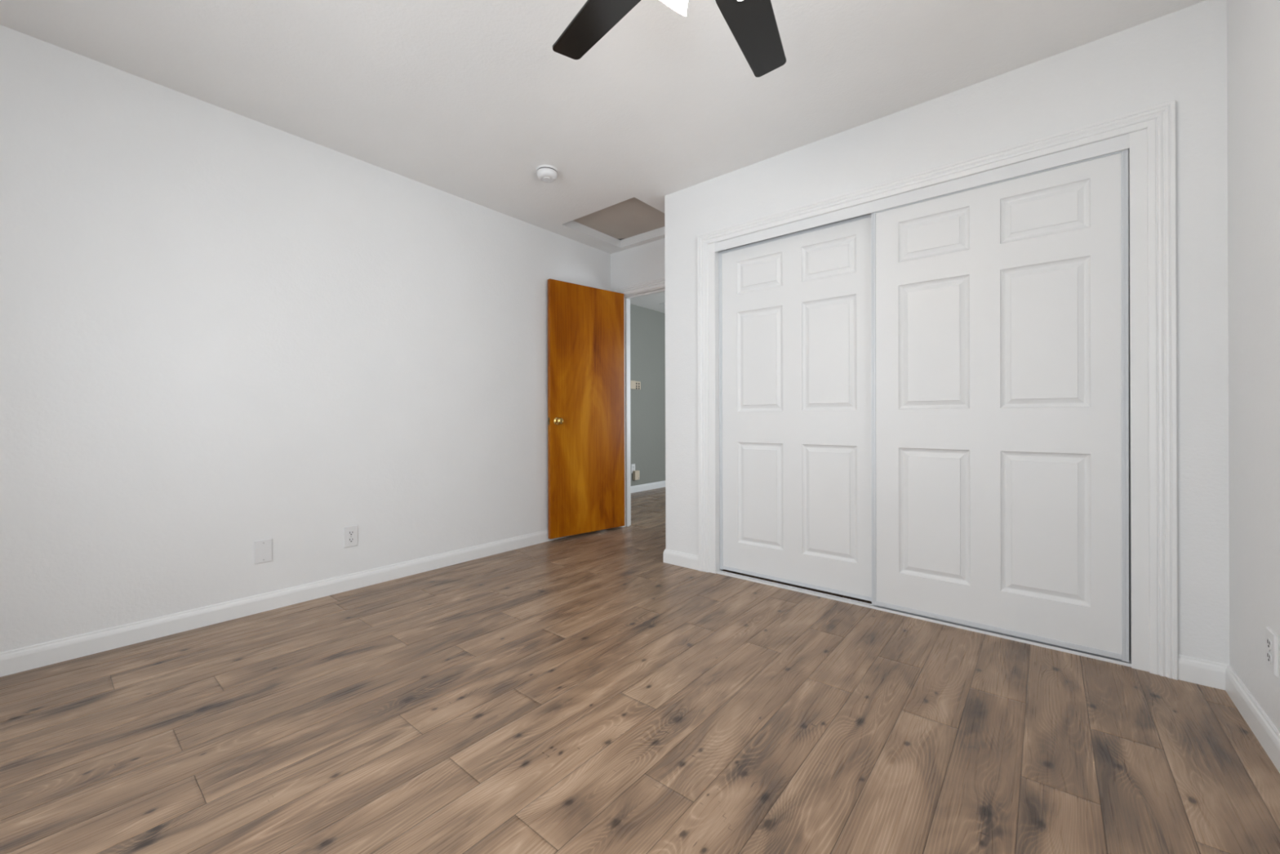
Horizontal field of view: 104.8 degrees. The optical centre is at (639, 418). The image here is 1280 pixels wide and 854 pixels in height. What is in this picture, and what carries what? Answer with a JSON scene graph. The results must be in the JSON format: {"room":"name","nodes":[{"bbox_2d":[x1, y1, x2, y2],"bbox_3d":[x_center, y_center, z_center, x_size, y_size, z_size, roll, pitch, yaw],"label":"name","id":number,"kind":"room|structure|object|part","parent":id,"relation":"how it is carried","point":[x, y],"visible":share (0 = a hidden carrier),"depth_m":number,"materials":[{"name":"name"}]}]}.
{"room":"empty bedroom","nodes":[
{"label":"empty bedroom","id":0,"kind":"room"},
{"bbox_2d":[0,24,610,652],"bbox_3d":[-1.694,-0.258,2.788,0.110,2.440,4.370,0,0,39],"label":"wall","id":1,"kind":"structure","parent":0,"point":[223,331],"depth_m":2.36,"materials":[{"name":"paint"}]},
{"bbox_2d":[253,537,272,564],"bbox_3d":[-1.881,0.663,2.465,0.007,0.114,0.074,0,0,39],"label":"blank wall plate","id":2,"kind":"object","parent":1,"relation":"attached to","point":[263,548],"visible":1,"depth_m":2.46,"materials":[{"name":"white plastic"}]},
{"bbox_2d":[0,529,568,676],"bbox_3d":[-1.608,0.918,2.791,0.012,0.088,4.260,0,0,39],"label":"baseboard","id":3,"kind":"structure","parent":1,"relation":"attached to","point":[40,655],"depth_m":2.35,"materials":[{"name":"paint"}]},
{"bbox_2d":[343,524,357,547],"bbox_3d":[-1.625,0.663,2.774,0.008,0.114,0.072,0,0,39],"label":"wall outlet","id":4,"kind":"object","parent":1,"relation":"attached to","point":[350,533],"visible":1,"depth_m":2.77,"materials":[{"name":"white plastic"}]},
{"bbox_2d":[347,537,354,542],"bbox_3d":[-1.623,0.683,2.772,0.003,0.027,0.034,0,0,40],"label":"receptacle","id":5,"kind":"object","parent":4,"relation":"attached to","point":[350,540],"depth_m":2.77,"materials":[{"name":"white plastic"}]},
{"bbox_2d":[347,530,354,535],"bbox_3d":[-1.623,0.644,2.772,0.003,0.027,0.034,0,0,40],"label":"receptacle","id":6,"kind":"object","parent":4,"relation":"attached to","point":[349,532],"depth_m":2.77,"materials":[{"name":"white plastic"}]},
{"bbox_2d":[0,0,1206,313],"bbox_3d":[0.496,-1.517,3.477,4.852,0.066,8.220,0,0,39],"label":"ceiling","id":7,"kind":"structure","parent":0,"point":[465,100],"depth_m":2.11,"materials":[{"name":"paint"}]},
{"bbox_2d":[536,164,558,182],"bbox_3d":[-0.555,-1.454,2.945,0.129,0.055,0.129,0,0,39],"label":"smoke detector","id":8,"kind":"object","parent":7,"relation":"attached to","point":[545,173],"visible":1,"depth_m":2.91,"materials":[{"name":"white plastic"}]},
{"bbox_2d":[562,196,664,248],"bbox_3d":[-0.105,-1.515,3.794,0.729,0.066,0.675,0,0,39],"label":"trim","id":9,"kind":"structure","parent":7,"relation":"attached to","point":[575,225],"depth_m":4.07,"materials":[{"name":"paint"}]},
{"bbox_2d":[573,197,664,239],"bbox_3d":[-0.105,-1.555,3.794,0.749,0.013,0.695,0,0,39],"label":"attic hatch","id":10,"kind":"object","parent":9,"relation":"on","point":[631,217],"visible":0.65,"depth_m":3.85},
{"bbox_2d":[552,0,786,77],"bbox_3d":[0.145,-1.244,1.178,1.119,0.482,1.124,0,0,39],"label":"ceiling fan","id":11,"kind":"object","parent":7,"relation":"hanging from","point":[753,24],"visible":1,"depth_m":1.48,"materials":[{"name":"black metal"}]},
{"bbox_3d":[-0.101,-1.179,1.425,0.136,0.006,0.420,-13,4,-42],"label":"blade","id":12,"kind":"part","parent":11,"relation":"part of","materials":[{"name":"black wood"}]},
{"bbox_3d":[0.092,-1.085,1.206,0.120,0.115,0.120,7,40,-37],"label":"lamp shade","id":13,"kind":"part","parent":11,"relation":"part of","materials":[{"name":"white glass"}]},
{"bbox_3d":[0.336,-1.180,1.472,0.136,0.006,0.420,-11,-9,29],"label":"blade","id":14,"kind":"part","parent":11,"relation":"part of","materials":[{"name":"black wood"}]},
{"bbox_2d":[0,487,1279,853],"bbox_3d":[0.503,0.957,3.474,4.852,0.001,8.220,0,0,39],"label":"floor","id":15,"kind":"structure","parent":0,"point":[591,692],"depth_m":1.51,"materials":[{"name":"brown wood"}]},
{"bbox_2d":[630,303,665,485],"bbox_3d":[0.060,-0.259,6.669,0.110,2.440,3.850,0,0,39],"label":"wall","id":16,"kind":"structure","parent":0,"point":[647,326],"depth_m":6.65,"materials":[{"name":"grey paint"}]},
{"bbox_2d":[631,463,635,473],"bbox_3d":[-0.085,0.649,6.396,0.008,0.116,0.076,0,0,39],"label":"wall outlet","id":17,"kind":"object","parent":16,"relation":"attached to","point":[633,466],"visible":1,"depth_m":6.38,"materials":[{"name":"white plastic"}]},
{"bbox_2d":[630,380,640,389],"bbox_3d":[-0.059,-0.435,6.417,0.028,0.108,0.218,0,0,39],"label":"thermostat","id":18,"kind":"object","parent":16,"relation":"attached to","point":[634,384],"visible":0.92,"depth_m":6.40,"materials":[{"name":"beige plastic"}]},
{"bbox_3d":[-0.035,-0.433,6.460,0.012,0.104,0.120,0,0,40],"label":"button plate","id":19,"kind":"part","parent":18,"relation":"part of","materials":[{"name":"beige plastic"}]},
{"bbox_2d":[632,470,639,479],"bbox_3d":[-0.048,0.736,6.399,0.045,0.118,0.092,0,0,39],"label":"plug","id":20,"kind":"object","parent":16,"relation":"attached to","point":[636,473],"visible":1,"depth_m":6.37,"materials":[{"name":"beige plastic"}]},
{"bbox_2d":[631,480,665,493],"bbox_3d":[0.111,0.916,6.629,0.012,0.088,3.630,0,0,39],"label":"baseboard","id":21,"kind":"structure","parent":16,"relation":"attached to","point":[637,488],"depth_m":6.61,"materials":[{"name":"paint"}]},
{"bbox_2d":[610,213,871,291],"bbox_3d":[1.088,-0.266,3.398,3.626,2.440,0.110,0,0,39],"label":"wall","id":22,"kind":"structure","parent":0,"point":[645,262],"depth_m":4.23,"materials":[{"name":"paint"}]},
{"bbox_2d":[613,276,665,527],"bbox_3d":[0.163,-0.099,4.161,0.892,2.114,0.149,0,0,39],"label":"door frame","id":23,"kind":"structure","parent":22,"relation":"attached to","point":[627,298],"depth_m":4.38,"materials":[{"name":"paint"}]},
{"bbox_2d":[547,278,624,538],"bbox_3d":[-0.408,-0.075,4.029,0.738,2.011,0.099,0,0,-40],"label":"door","id":24,"kind":"structure","parent":23,"relation":"attached to","point":[586,324],"depth_m":4.01,"materials":[{"name":"orange wood"}]},
{"bbox_3d":[-0.622,0.020,3.819,0.055,0.055,0.051,0,0,-40],"label":"knob","id":25,"kind":"part","parent":24,"relation":"part of","materials":[{"name":"gold metal"}]},
{"bbox_2d":[664,0,1229,664],"bbox_3d":[1.310,-0.267,2.745,2.452,2.440,0.616,0,0,39],"label":"wall","id":26,"kind":"structure","parent":0,"point":[1180,55],"depth_m":1.91,"materials":[{"name":"paint"}]},
{"bbox_2d":[662,548,697,569],"bbox_3d":[0.462,0.912,3.438,0.278,0.088,0.629,0,0,39],"label":"baseboard","id":27,"kind":"structure","parent":26,"relation":"attached to","point":[671,557],"depth_m":3.19,"materials":[{"name":"paint"}]},
{"bbox_2d":[718,213,871,601],"bbox_3d":[0.863,-0.052,2.798,0.926,1.979,0.035,0,0,39],"label":"door","id":28,"kind":"structure","parent":26,"relation":"in","point":[795,417],"depth_m":2.75,"materials":[{"name":"paint"}]},
{"bbox_3d":[0.504,-0.051,3.075,0.020,1.979,0.006,0,0,40],"label":"frame","id":29,"kind":"part","parent":28,"relation":"part of","materials":[{"name":"grey metal"}]},
{"bbox_3d":[0.852,-1.034,2.787,0.888,0.016,0.006,0,0,40],"label":"rail","id":30,"kind":"part","parent":28,"relation":"part of","materials":[{"name":"white wood"}]},
{"bbox_3d":[0.857,0.924,2.785,0.888,0.019,0.006,0,0,40],"label":"rail","id":31,"kind":"part","parent":28,"relation":"part of","materials":[{"name":"white wood"}]},
{"bbox_2d":[714,133,1129,252],"bbox_3d":[1.197,-1.058,2.502,1.824,0.056,0.101,0,0,39],"label":"closet track","id":32,"kind":"object","parent":26,"relation":"attached to","point":[1120,143],"visible":1,"depth_m":2.26,"materials":[{"name":"white metal"}]},
{"bbox_2d":[715,570,1131,666],"bbox_3d":[1.188,0.947,2.482,1.824,0.012,0.042,0,0,39],"label":"sill","id":33,"kind":"structure","parent":26,"relation":"attached to","point":[1002,635],"depth_m":2.30,"materials":[{"name":"white metal"}]},
{"bbox_2d":[697,99,1177,679],"bbox_3d":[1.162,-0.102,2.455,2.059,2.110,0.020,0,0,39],"label":"door frame","id":34,"kind":"structure","parent":26,"relation":"attached to","point":[1159,120],"depth_m":1.84,"materials":[{"name":"paint"}]},
{"bbox_2d":[871,149,1128,662],"bbox_3d":[1.530,-0.054,2.199,0.923,1.979,0.035,0,0,39],"label":"door","id":35,"kind":"structure","parent":26,"relation":"in","point":[1000,322],"depth_m":2.14,"materials":[{"name":"paint"}]},
{"bbox_3d":[1.173,-0.053,2.475,0.020,1.979,0.006,0,0,40],"label":"frame","id":36,"kind":"part","parent":35,"relation":"part of","materials":[{"name":"grey metal"}]},
{"bbox_3d":[1.520,-1.035,2.188,0.884,0.016,0.006,0,0,40],"label":"rail","id":37,"kind":"part","parent":35,"relation":"part of","materials":[{"name":"white wood"}]},
{"bbox_3d":[1.523,0.922,2.188,0.884,0.019,0.006,0,0,40],"label":"rail","id":38,"kind":"part","parent":35,"relation":"part of","materials":[{"name":"white wood"}]},
{"bbox_3d":[1.869,-0.054,1.901,0.020,1.979,0.006,0,0,40],"label":"frame","id":39,"kind":"part","parent":35,"relation":"part of","materials":[{"name":"grey metal"}]},
{"bbox_2d":[1226,0,1279,732],"bbox_3d":[1.140,-0.269,0.524,0.110,2.440,4.480,0,0,39],"label":"wall","id":40,"kind":"structure","parent":0,"point":[1253,26],"depth_m":1.50,"materials":[{"name":"paint"}]},
{"bbox_2d":[1177,653,1279,773],"bbox_3d":[0.856,0.908,0.361,0.127,0.088,3.643,0,0,39],"label":"baseboard","id":41,"kind":"structure","parent":40,"relation":"attached to","point":[1218,675],"depth_m":1.62,"materials":[{"name":"paint"}]},
{"bbox_2d":[1266,626,1277,676],"bbox_3d":[1.784,0.657,1.395,0.008,0.114,0.072,0,0,39],"label":"wall outlet","id":42,"kind":"object","parent":40,"relation":"attached to","point":[1271,637],"visible":1,"depth_m":1.38,"materials":[{"name":"white plastic"}]},
{"bbox_2d":[1266,651,1271,663],"bbox_3d":[1.783,0.677,1.397,0.003,0.027,0.034,0,0,40],"label":"receptacle","id":43,"kind":"object","parent":42,"relation":"attached to","point":[1268,653],"depth_m":1.40,"materials":[{"name":"white plastic"}]},
{"bbox_2d":[1266,637,1271,649],"bbox_3d":[1.782,0.638,1.397,0.003,0.027,0.034,0,0,40],"label":"receptacle","id":44,"kind":"object","parent":42,"relation":"attached to","point":[1268,639],"depth_m":1.40,"materials":[{"name":"white plastic"}]}
]}

